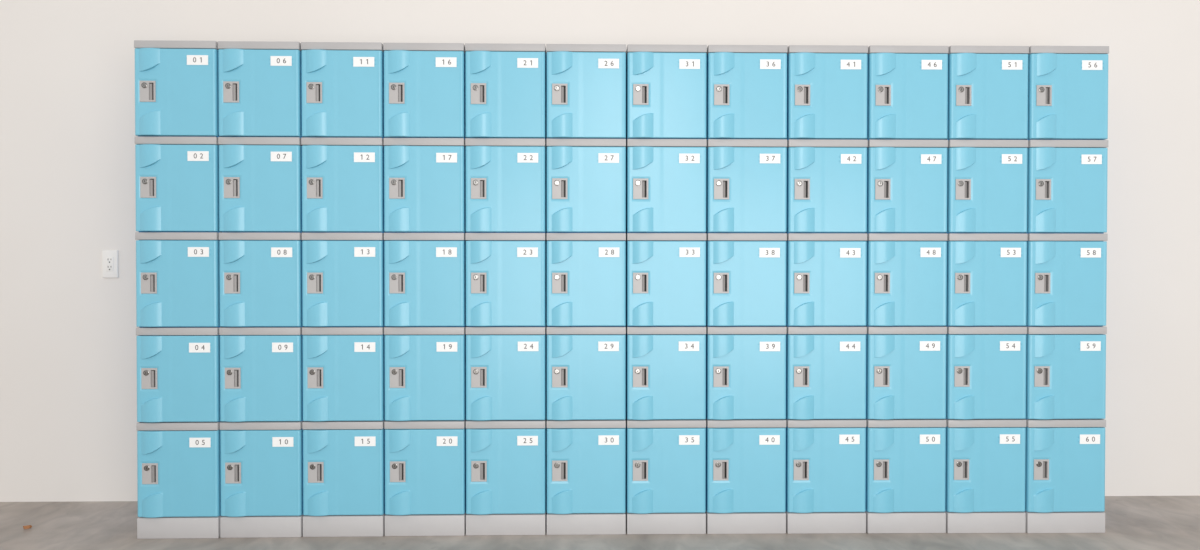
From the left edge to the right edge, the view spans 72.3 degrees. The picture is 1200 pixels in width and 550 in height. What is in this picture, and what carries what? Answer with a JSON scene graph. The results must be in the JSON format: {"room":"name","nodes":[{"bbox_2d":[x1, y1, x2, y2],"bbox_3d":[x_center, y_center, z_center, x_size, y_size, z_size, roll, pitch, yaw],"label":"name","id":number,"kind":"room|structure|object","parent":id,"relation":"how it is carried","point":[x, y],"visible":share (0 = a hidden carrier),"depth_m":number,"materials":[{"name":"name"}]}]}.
{"room":"changing room","nodes":[
{"label":"changing room","id":0,"kind":"room"},
{"bbox_2d":[0,0,1199,501],"bbox_3d":[0.175,-0.724,3.825,10.400,3.700,0.150,0,1,-1],"label":"wall","id":1,"kind":"structure","parent":0,"point":[68,344],"depth_m":3.72,"materials":[{"name":"paint"}]},
{"bbox_2d":[102,250,117,277],"bbox_3d":[-2.210,-0.050,3.705,0.070,0.125,0.010,0,1,-1],"label":"wall outlet","id":2,"kind":"object","parent":1,"relation":"attached to","point":[109,257],"visible":1,"depth_m":3.70,"materials":[{"name":"white plastic"}]},
{"bbox_2d":[106,257,112,270],"bbox_3d":[-2.209,-0.050,3.704,0.033,0.067,0.006,0,1,-1],"label":"receptacle","id":3,"kind":"object","parent":2,"relation":"attached to","point":[109,260],"depth_m":3.70,"materials":[{"name":"white plastic"}]},
{"bbox_2d":[0,496,1199,549],"bbox_3d":[0.303,1.154,-2.487,10.400,0.100,12.522,0,1,-1],"label":"floor","id":4,"kind":"structure","parent":0,"point":[1131,522],"depth_m":3.22,"materials":[{"name":"concrete"}]},
{"bbox_2d":[136,421,221,517],"bbox_3d":[-1.658,0.762,3.456,0.314,0.372,0.512,0,1,-1],"label":"locker","id":5,"kind":"object","parent":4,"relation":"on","point":[178,463],"visible":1,"depth_m":3.21,"materials":[{"name":"blue plastic"}]},
{"bbox_2d":[136,327,220,421],"bbox_3d":[-1.658,0.389,3.452,0.314,0.372,0.512,0,1,-1],"label":"locker","id":6,"kind":"object","parent":5,"relation":"on","point":[178,368],"visible":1,"depth_m":3.21,"materials":[{"name":"blue plastic"}]},
{"bbox_2d":[135,232,219,326],"bbox_3d":[-1.658,0.017,3.447,0.314,0.372,0.512,0,1,-1],"label":"locker","id":7,"kind":"object","parent":6,"relation":"on","point":[177,273],"visible":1,"depth_m":3.20,"materials":[{"name":"blue plastic"}]},
{"bbox_2d":[135,136,219,232],"bbox_3d":[-1.658,-0.356,3.442,0.314,0.372,0.512,0,1,-1],"label":"locker","id":8,"kind":"object","parent":7,"relation":"on","point":[177,178],"visible":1,"depth_m":3.20,"materials":[{"name":"blue plastic"}]},
{"bbox_2d":[134,40,219,136],"bbox_3d":[-1.657,-0.728,3.438,0.314,0.372,0.512,0,1,-1],"label":"locker","id":9,"kind":"object","parent":8,"relation":"on","point":[176,82],"visible":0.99,"depth_m":3.19,"materials":[{"name":"blue plastic"}]},
{"bbox_2d":[137,516,221,538],"bbox_3d":[-1.659,0.989,3.465,0.314,0.081,0.500,0,1,-1],"label":"plinth","id":10,"kind":"object","parent":4,"relation":"on","point":[160,527],"visible":0.47,"depth_m":3.21,"materials":[{"name":"grey plastic"}]},
{"bbox_2d":[220,515,303,537],"bbox_3d":[-1.339,0.989,3.477,0.314,0.081,0.500,0,1,-1],"label":"plinth","id":11,"kind":"object","parent":4,"relation":"on","point":[244,526],"visible":0.47,"depth_m":3.23,"materials":[{"name":"grey plastic"}]},
{"bbox_2d":[220,421,303,516],"bbox_3d":[-1.339,0.762,3.468,0.314,0.372,0.512,0,1,-1],"label":"locker","id":12,"kind":"object","parent":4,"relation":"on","point":[261,462],"visible":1,"depth_m":3.22,"materials":[{"name":"blue plastic"}]},
{"bbox_2d":[219,327,302,421],"bbox_3d":[-1.338,0.389,3.464,0.314,0.372,0.512,0,1,-1],"label":"locker","id":13,"kind":"object","parent":12,"relation":"on","point":[261,368],"visible":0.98,"depth_m":3.22,"materials":[{"name":"blue plastic"}]},
{"bbox_2d":[219,232,303,326],"bbox_3d":[-1.338,0.017,3.459,0.314,0.372,0.512,0,1,-1],"label":"locker","id":14,"kind":"object","parent":13,"relation":"on","point":[260,273],"visible":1,"depth_m":3.21,"materials":[{"name":"blue plastic"}]},
{"bbox_2d":[218,137,303,232],"bbox_3d":[-1.338,-0.356,3.454,0.314,0.372,0.512,0,1,-1],"label":"locker","id":15,"kind":"object","parent":14,"relation":"on","point":[260,178],"visible":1,"depth_m":3.21,"materials":[{"name":"blue plastic"}]},
{"bbox_2d":[218,41,301,137],"bbox_3d":[-1.338,-0.728,3.450,0.314,0.372,0.512,0,1,-1],"label":"locker","id":16,"kind":"object","parent":15,"relation":"on","point":[259,82],"visible":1,"depth_m":3.20,"materials":[{"name":"blue plastic"}]},
{"bbox_2d":[302,420,384,515],"bbox_3d":[-1.019,0.762,3.479,0.314,0.372,0.512,0,1,-1],"label":"locker","id":17,"kind":"object","parent":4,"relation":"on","point":[344,461],"visible":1,"depth_m":3.23,"materials":[{"name":"blue plastic"}]},
{"bbox_2d":[302,326,385,420],"bbox_3d":[-1.018,0.389,3.474,0.314,0.372,0.512,0,1,-1],"label":"locker","id":18,"kind":"object","parent":17,"relation":"on","point":[344,367],"visible":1,"depth_m":3.23,"materials":[{"name":"blue plastic"}]},
{"bbox_2d":[302,233,385,326],"bbox_3d":[-1.018,0.017,3.470,0.314,0.372,0.512,0,1,-1],"label":"locker","id":19,"kind":"object","parent":18,"relation":"on","point":[343,273],"visible":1,"depth_m":3.22,"materials":[{"name":"blue plastic"}]},
{"bbox_2d":[301,137,384,232],"bbox_3d":[-1.018,-0.355,3.465,0.314,0.372,0.512,0,1,-1],"label":"locker","id":20,"kind":"object","parent":19,"relation":"on","point":[343,178],"visible":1,"depth_m":3.22,"materials":[{"name":"blue plastic"}]},
{"bbox_2d":[301,42,384,137],"bbox_3d":[-1.018,-0.728,3.461,0.314,0.372,0.512,0,1,-1],"label":"locker","id":21,"kind":"object","parent":20,"relation":"on","point":[342,83],"visible":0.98,"depth_m":3.21,"materials":[{"name":"blue plastic"}]},
{"bbox_2d":[303,514,385,536],"bbox_3d":[-1.019,0.989,3.487,0.314,0.081,0.500,0,1,-1],"label":"plinth","id":22,"kind":"object","parent":4,"relation":"on","point":[329,525],"visible":0.47,"depth_m":3.24,"materials":[{"name":"grey plastic"}]},
{"bbox_2d":[384,419,465,514],"bbox_3d":[-0.699,0.762,3.489,0.314,0.372,0.512,0,1,-1],"label":"locker","id":23,"kind":"object","parent":4,"relation":"on","point":[425,460],"visible":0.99,"depth_m":3.24,"materials":[{"name":"blue plastic"}]},
{"bbox_2d":[384,326,466,420],"bbox_3d":[-0.699,0.390,3.484,0.314,0.372,0.512,0,1,-1],"label":"locker","id":24,"kind":"object","parent":23,"relation":"on","point":[425,367],"visible":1,"depth_m":3.24,"materials":[{"name":"blue plastic"}]},
{"bbox_2d":[384,233,466,326],"bbox_3d":[-0.698,0.017,3.479,0.314,0.372,0.512,0,1,-1],"label":"locker","id":25,"kind":"object","parent":24,"relation":"on","point":[425,273],"visible":0.99,"depth_m":3.23,"materials":[{"name":"blue plastic"}]},
{"bbox_2d":[383,138,465,232],"bbox_3d":[-0.698,-0.355,3.475,0.314,0.372,0.512,0,1,-1],"label":"locker","id":26,"kind":"object","parent":25,"relation":"on","point":[425,178],"visible":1,"depth_m":3.23,"materials":[{"name":"blue plastic"}]},
{"bbox_2d":[383,43,465,138],"bbox_3d":[-0.698,-0.728,3.470,0.314,0.372,0.512,0,1,-1],"label":"locker","id":27,"kind":"object","parent":26,"relation":"on","point":[424,83],"visible":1,"depth_m":3.23,"materials":[{"name":"blue plastic"}]},
{"bbox_2d":[385,513,465,535],"bbox_3d":[-0.699,0.989,3.497,0.314,0.081,0.500,0,1,-1],"label":"plinth","id":28,"kind":"object","parent":4,"relation":"on","point":[419,524],"visible":0.47,"depth_m":3.25,"materials":[{"name":"grey plastic"}]},
{"bbox_2d":[466,506,546,535],"bbox_3d":[-0.379,0.989,3.506,0.314,0.081,0.500,0,1,-1],"label":"plinth","id":29,"kind":"object","parent":4,"relation":"on","point":[489,524],"visible":0.47,"depth_m":3.26,"materials":[{"name":"grey plastic"}]},
{"bbox_2d":[466,415,546,514],"bbox_3d":[-0.379,0.762,3.497,0.314,0.372,0.512,0,1,-1],"label":"locker","id":30,"kind":"object","parent":4,"relation":"on","point":[506,460],"visible":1,"depth_m":3.25,"materials":[{"name":"blue plastic"}]},
{"bbox_2d":[465,325,546,420],"bbox_3d":[-0.379,0.390,3.493,0.314,0.372,0.512,0,1,-1],"label":"locker","id":31,"kind":"object","parent":30,"relation":"on","point":[506,367],"visible":1,"depth_m":3.25,"materials":[{"name":"blue plastic"}]},
{"bbox_2d":[465,233,546,326],"bbox_3d":[-0.379,0.017,3.488,0.314,0.372,0.512,0,1,-1],"label":"locker","id":32,"kind":"object","parent":31,"relation":"on","point":[506,273],"visible":1,"depth_m":3.24,"materials":[{"name":"blue plastic"}]},
{"bbox_2d":[465,138,546,232],"bbox_3d":[-0.379,-0.355,3.483,0.314,0.372,0.512,0,1,-1],"label":"locker","id":33,"kind":"object","parent":32,"relation":"on","point":[506,178],"visible":1,"depth_m":3.24,"materials":[{"name":"blue plastic"}]},
{"bbox_2d":[465,43,546,139],"bbox_3d":[-0.379,-0.728,3.479,0.314,0.372,0.512,0,1,-1],"label":"locker","id":34,"kind":"object","parent":33,"relation":"on","point":[505,84],"visible":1,"depth_m":3.23,"materials":[{"name":"blue plastic"}]},
{"bbox_2d":[547,513,625,534],"bbox_3d":[-0.060,0.989,3.513,0.314,0.081,0.500,0,1,-1],"label":"plinth","id":35,"kind":"object","parent":4,"relation":"on","point":[574,523],"visible":0.49,"depth_m":3.26,"materials":[{"name":"grey plastic"}]},
{"bbox_2d":[547,420,625,513],"bbox_3d":[-0.060,0.762,3.505,0.314,0.372,0.512,0,1,-1],"label":"locker","id":36,"kind":"object","parent":4,"relation":"on","point":[586,459],"visible":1,"depth_m":3.26,"materials":[{"name":"blue plastic"}]},
{"bbox_2d":[546,327,625,419],"bbox_3d":[-0.060,0.390,3.500,0.314,0.372,0.512,0,1,-1],"label":"locker","id":37,"kind":"object","parent":36,"relation":"on","point":[586,366],"visible":1,"depth_m":3.25,"materials":[{"name":"blue plastic"}]},
{"bbox_2d":[546,233,625,326],"bbox_3d":[-0.059,0.017,3.495,0.314,0.372,0.512,0,1,-1],"label":"locker","id":38,"kind":"object","parent":37,"relation":"on","point":[586,272],"visible":1,"depth_m":3.25,"materials":[{"name":"blue plastic"}]},
{"bbox_2d":[546,139,625,232],"bbox_3d":[-0.059,-0.355,3.491,0.314,0.372,0.512,0,1,-1],"label":"locker","id":39,"kind":"object","parent":38,"relation":"on","point":[586,178],"visible":1,"depth_m":3.25,"materials":[{"name":"blue plastic"}]},
{"bbox_2d":[546,44,625,138],"bbox_3d":[-0.059,-0.728,3.486,0.314,0.372,0.512,0,1,-1],"label":"locker","id":40,"kind":"object","parent":39,"relation":"on","point":[586,83],"visible":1,"depth_m":3.24,"materials":[{"name":"blue plastic"}]},
{"bbox_2d":[625,510,705,533],"bbox_3d":[0.260,0.989,3.520,0.314,0.081,0.500,0,1,-1],"label":"plinth","id":41,"kind":"object","parent":4,"relation":"on","point":[650,523],"visible":0.47,"depth_m":3.27,"materials":[{"name":"grey plastic"}]},
{"bbox_2d":[625,418,705,513],"bbox_3d":[0.260,0.762,3.511,0.314,0.372,0.512,0,1,-1],"label":"locker","id":42,"kind":"object","parent":4,"relation":"on","point":[666,458],"visible":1,"depth_m":3.27,"materials":[{"name":"blue plastic"}]},
{"bbox_2d":[625,325,705,419],"bbox_3d":[0.260,0.390,3.507,0.314,0.372,0.512,0,1,-1],"label":"locker","id":43,"kind":"object","parent":42,"relation":"on","point":[666,366],"visible":1,"depth_m":3.26,"materials":[{"name":"blue plastic"}]},
{"bbox_2d":[625,233,705,326],"bbox_3d":[0.261,0.017,3.502,0.314,0.372,0.512,0,1,-1],"label":"locker","id":44,"kind":"object","parent":43,"relation":"on","point":[666,272],"visible":1,"depth_m":3.26,"materials":[{"name":"blue plastic"}]},
{"bbox_2d":[626,139,706,233],"bbox_3d":[0.261,-0.355,3.497,0.314,0.372,0.512,0,1,-1],"label":"locker","id":45,"kind":"object","parent":44,"relation":"on","point":[666,178],"visible":1,"depth_m":3.25,"materials":[{"name":"blue plastic"}]},
{"bbox_2d":[626,44,706,141],"bbox_3d":[0.261,-0.728,3.493,0.314,0.372,0.512,0,1,-1],"label":"locker","id":46,"kind":"object","parent":45,"relation":"on","point":[666,85],"visible":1,"depth_m":3.25,"materials":[{"name":"blue plastic"}]},
{"bbox_2d":[705,511,785,533],"bbox_3d":[0.580,0.989,3.525,0.314,0.081,0.500,0,1,-1],"label":"plinth","id":47,"kind":"object","parent":4,"relation":"on","point":[743,522],"visible":0.47,"depth_m":3.28,"materials":[{"name":"grey plastic"}]},
{"bbox_2d":[705,419,785,512],"bbox_3d":[0.581,0.762,3.517,0.314,0.372,0.512,0,1,-1],"label":"locker","id":48,"kind":"object","parent":4,"relation":"on","point":[746,458],"visible":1,"depth_m":3.27,"materials":[{"name":"blue plastic"}]},
{"bbox_2d":[705,326,786,419],"bbox_3d":[0.581,0.390,3.512,0.314,0.372,0.512,0,1,-1],"label":"locker","id":49,"kind":"object","parent":48,"relation":"on","point":[746,365],"visible":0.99,"depth_m":3.27,"materials":[{"name":"blue plastic"}]},
{"bbox_2d":[706,233,786,326],"bbox_3d":[0.581,0.017,3.507,0.314,0.372,0.512,0,1,-1],"label":"locker","id":50,"kind":"object","parent":49,"relation":"on","point":[746,272],"visible":1,"depth_m":3.26,"materials":[{"name":"blue plastic"}]},
{"bbox_2d":[706,139,786,233],"bbox_3d":[0.581,-0.355,3.503,0.314,0.372,0.512,0,1,-1],"label":"locker","id":51,"kind":"object","parent":50,"relation":"on","point":[746,179],"visible":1,"depth_m":3.26,"materials":[{"name":"blue plastic"}]},
{"bbox_2d":[706,45,787,139],"bbox_3d":[0.581,-0.728,3.498,0.314,0.372,0.512,0,1,-1],"label":"locker","id":52,"kind":"object","parent":51,"relation":"on","point":[747,84],"visible":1,"depth_m":3.25,"materials":[{"name":"blue plastic"}]},
{"bbox_2d":[785,511,865,533],"bbox_3d":[0.901,0.989,3.530,0.314,0.081,0.500,0,1,-1],"label":"plinth","id":53,"kind":"object","parent":4,"relation":"on","point":[814,522],"visible":0.47,"depth_m":3.28,"materials":[{"name":"grey plastic"}]},
{"bbox_2d":[785,419,865,512],"bbox_3d":[0.901,0.762,3.521,0.314,0.372,0.512,0,1,-1],"label":"locker","id":54,"kind":"object","parent":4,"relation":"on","point":[826,458],"visible":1,"depth_m":3.28,"materials":[{"name":"blue plastic"}]},
{"bbox_2d":[785,326,866,419],"bbox_3d":[0.901,0.390,3.516,0.314,0.372,0.512,0,1,-1],"label":"locker","id":55,"kind":"object","parent":54,"relation":"on","point":[826,365],"visible":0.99,"depth_m":3.27,"materials":[{"name":"blue plastic"}]},
{"bbox_2d":[786,233,866,325],"bbox_3d":[0.902,0.017,3.512,0.314,0.372,0.512,0,1,-1],"label":"locker","id":56,"kind":"object","parent":55,"relation":"on","point":[826,273],"visible":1,"depth_m":3.27,"materials":[{"name":"blue plastic"}]},
{"bbox_2d":[785,139,867,232],"bbox_3d":[0.902,-0.355,3.507,0.314,0.372,0.512,0,1,-1],"label":"locker","id":57,"kind":"object","parent":56,"relation":"on","point":[827,178],"visible":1,"depth_m":3.26,"materials":[{"name":"blue plastic"}]},
{"bbox_2d":[787,45,867,139],"bbox_3d":[0.902,-0.728,3.502,0.314,0.372,0.512,0,1,-1],"label":"locker","id":58,"kind":"object","parent":57,"relation":"on","point":[827,84],"visible":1,"depth_m":3.26,"materials":[{"name":"blue plastic"}]},
{"bbox_2d":[865,511,945,533],"bbox_3d":[1.222,0.989,3.533,0.314,0.081,0.500,0,1,-1],"label":"plinth","id":59,"kind":"object","parent":4,"relation":"on","point":[893,522],"visible":0.47,"depth_m":3.28,"materials":[{"name":"grey plastic"}]},
{"bbox_2d":[865,419,945,512],"bbox_3d":[1.222,0.762,3.524,0.314,0.372,0.512,0,1,-1],"label":"locker","id":60,"kind":"object","parent":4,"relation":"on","point":[906,458],"visible":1,"depth_m":3.28,"materials":[{"name":"blue plastic"}]},
{"bbox_2d":[865,326,946,419],"bbox_3d":[1.222,0.390,3.520,0.314,0.372,0.512,0,1,-1],"label":"locker","id":61,"kind":"object","parent":60,"relation":"on","point":[906,365],"visible":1,"depth_m":3.27,"materials":[{"name":"blue plastic"}]},
{"bbox_2d":[866,233,947,325],"bbox_3d":[1.223,0.018,3.515,0.314,0.372,0.512,0,1,-1],"label":"locker","id":62,"kind":"object","parent":61,"relation":"on","point":[907,272],"visible":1,"depth_m":3.27,"materials":[{"name":"blue plastic"}]},
{"bbox_2d":[865,139,947,233],"bbox_3d":[1.223,-0.355,3.510,0.314,0.372,0.512,0,1,-1],"label":"locker","id":63,"kind":"object","parent":62,"relation":"on","point":[907,179],"visible":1,"depth_m":3.27,"materials":[{"name":"blue plastic"}]},
{"bbox_2d":[866,45,948,139],"bbox_3d":[1.223,-0.727,3.506,0.314,0.372,0.512,0,1,-1],"label":"locker","id":64,"kind":"object","parent":63,"relation":"on","point":[907,86],"visible":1,"depth_m":3.26,"materials":[{"name":"blue plastic"}]},
{"bbox_2d":[945,511,1025,532],"bbox_3d":[1.542,0.989,3.535,0.314,0.081,0.500,0,1,-1],"label":"plinth","id":65,"kind":"object","parent":4,"relation":"on","point":[972,522],"visible":0.47,"depth_m":3.29,"materials":[{"name":"grey plastic"}]},
{"bbox_2d":[945,419,1025,512],"bbox_3d":[1.543,0.763,3.526,0.314,0.372,0.512,0,1,-1],"label":"locker","id":66,"kind":"object","parent":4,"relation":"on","point":[986,458],"visible":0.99,"depth_m":3.28,"materials":[{"name":"blue plastic"}]},
{"bbox_2d":[945,326,1026,418],"bbox_3d":[1.543,0.390,3.522,0.314,0.372,0.512,0,1,-1],"label":"locker","id":67,"kind":"object","parent":66,"relation":"on","point":[986,365],"visible":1,"depth_m":3.28,"materials":[{"name":"blue plastic"}]},
{"bbox_2d":[946,233,1027,325],"bbox_3d":[1.543,0.018,3.517,0.314,0.372,0.512,0,1,-1],"label":"locker","id":68,"kind":"object","parent":67,"relation":"on","point":[987,272],"visible":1,"depth_m":3.27,"materials":[{"name":"blue plastic"}]},
{"bbox_2d":[946,140,1027,233],"bbox_3d":[1.543,-0.355,3.513,0.314,0.372,0.512,0,1,-1],"label":"locker","id":69,"kind":"object","parent":68,"relation":"on","point":[987,179],"visible":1,"depth_m":3.27,"materials":[{"name":"blue plastic"}]},
{"bbox_2d":[945,46,1028,139],"bbox_3d":[1.543,-0.727,3.508,0.314,0.372,0.512,0,1,-1],"label":"locker","id":70,"kind":"object","parent":69,"relation":"on","point":[988,85],"visible":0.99,"depth_m":3.26,"materials":[{"name":"blue plastic"}]},
{"bbox_2d":[1025,511,1104,532],"bbox_3d":[1.862,0.990,3.536,0.314,0.081,0.500,0,1,-1],"label":"plinth","id":71,"kind":"object","parent":4,"relation":"on","point":[1051,522],"visible":0.47,"depth_m":3.29,"materials":[{"name":"grey plastic"}]},
{"bbox_2d":[1025,419,1105,512],"bbox_3d":[1.862,0.763,3.527,0.314,0.372,0.512,0,1,-1],"label":"locker","id":72,"kind":"object","parent":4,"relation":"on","point":[1065,463],"visible":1,"depth_m":3.28,"materials":[{"name":"blue plastic"}]},
{"bbox_2d":[1024,326,1106,418],"bbox_3d":[1.862,0.390,3.523,0.314,0.372,0.512,0,1,-1],"label":"locker","id":73,"kind":"object","parent":72,"relation":"on","point":[1066,365],"visible":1,"depth_m":3.28,"materials":[{"name":"blue plastic"}]},
{"bbox_2d":[1026,233,1107,325],"bbox_3d":[1.863,0.018,3.518,0.314,0.372,0.512,0,1,-1],"label":"locker","id":74,"kind":"object","parent":73,"relation":"on","point":[1067,272],"visible":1,"depth_m":3.27,"materials":[{"name":"blue plastic"}]},
{"bbox_2d":[1026,140,1107,233],"bbox_3d":[1.863,-0.355,3.514,0.314,0.372,0.512,0,1,-1],"label":"locker","id":75,"kind":"object","parent":74,"relation":"on","point":[1067,179],"visible":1,"depth_m":3.27,"materials":[{"name":"blue plastic"}]},
{"bbox_2d":[1026,46,1108,139],"bbox_3d":[1.863,-0.727,3.509,0.314,0.372,0.512,0,1,-1],"label":"locker","id":76,"kind":"object","parent":75,"relation":"on","point":[1068,85],"visible":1,"depth_m":3.26,"materials":[{"name":"blue plastic"}]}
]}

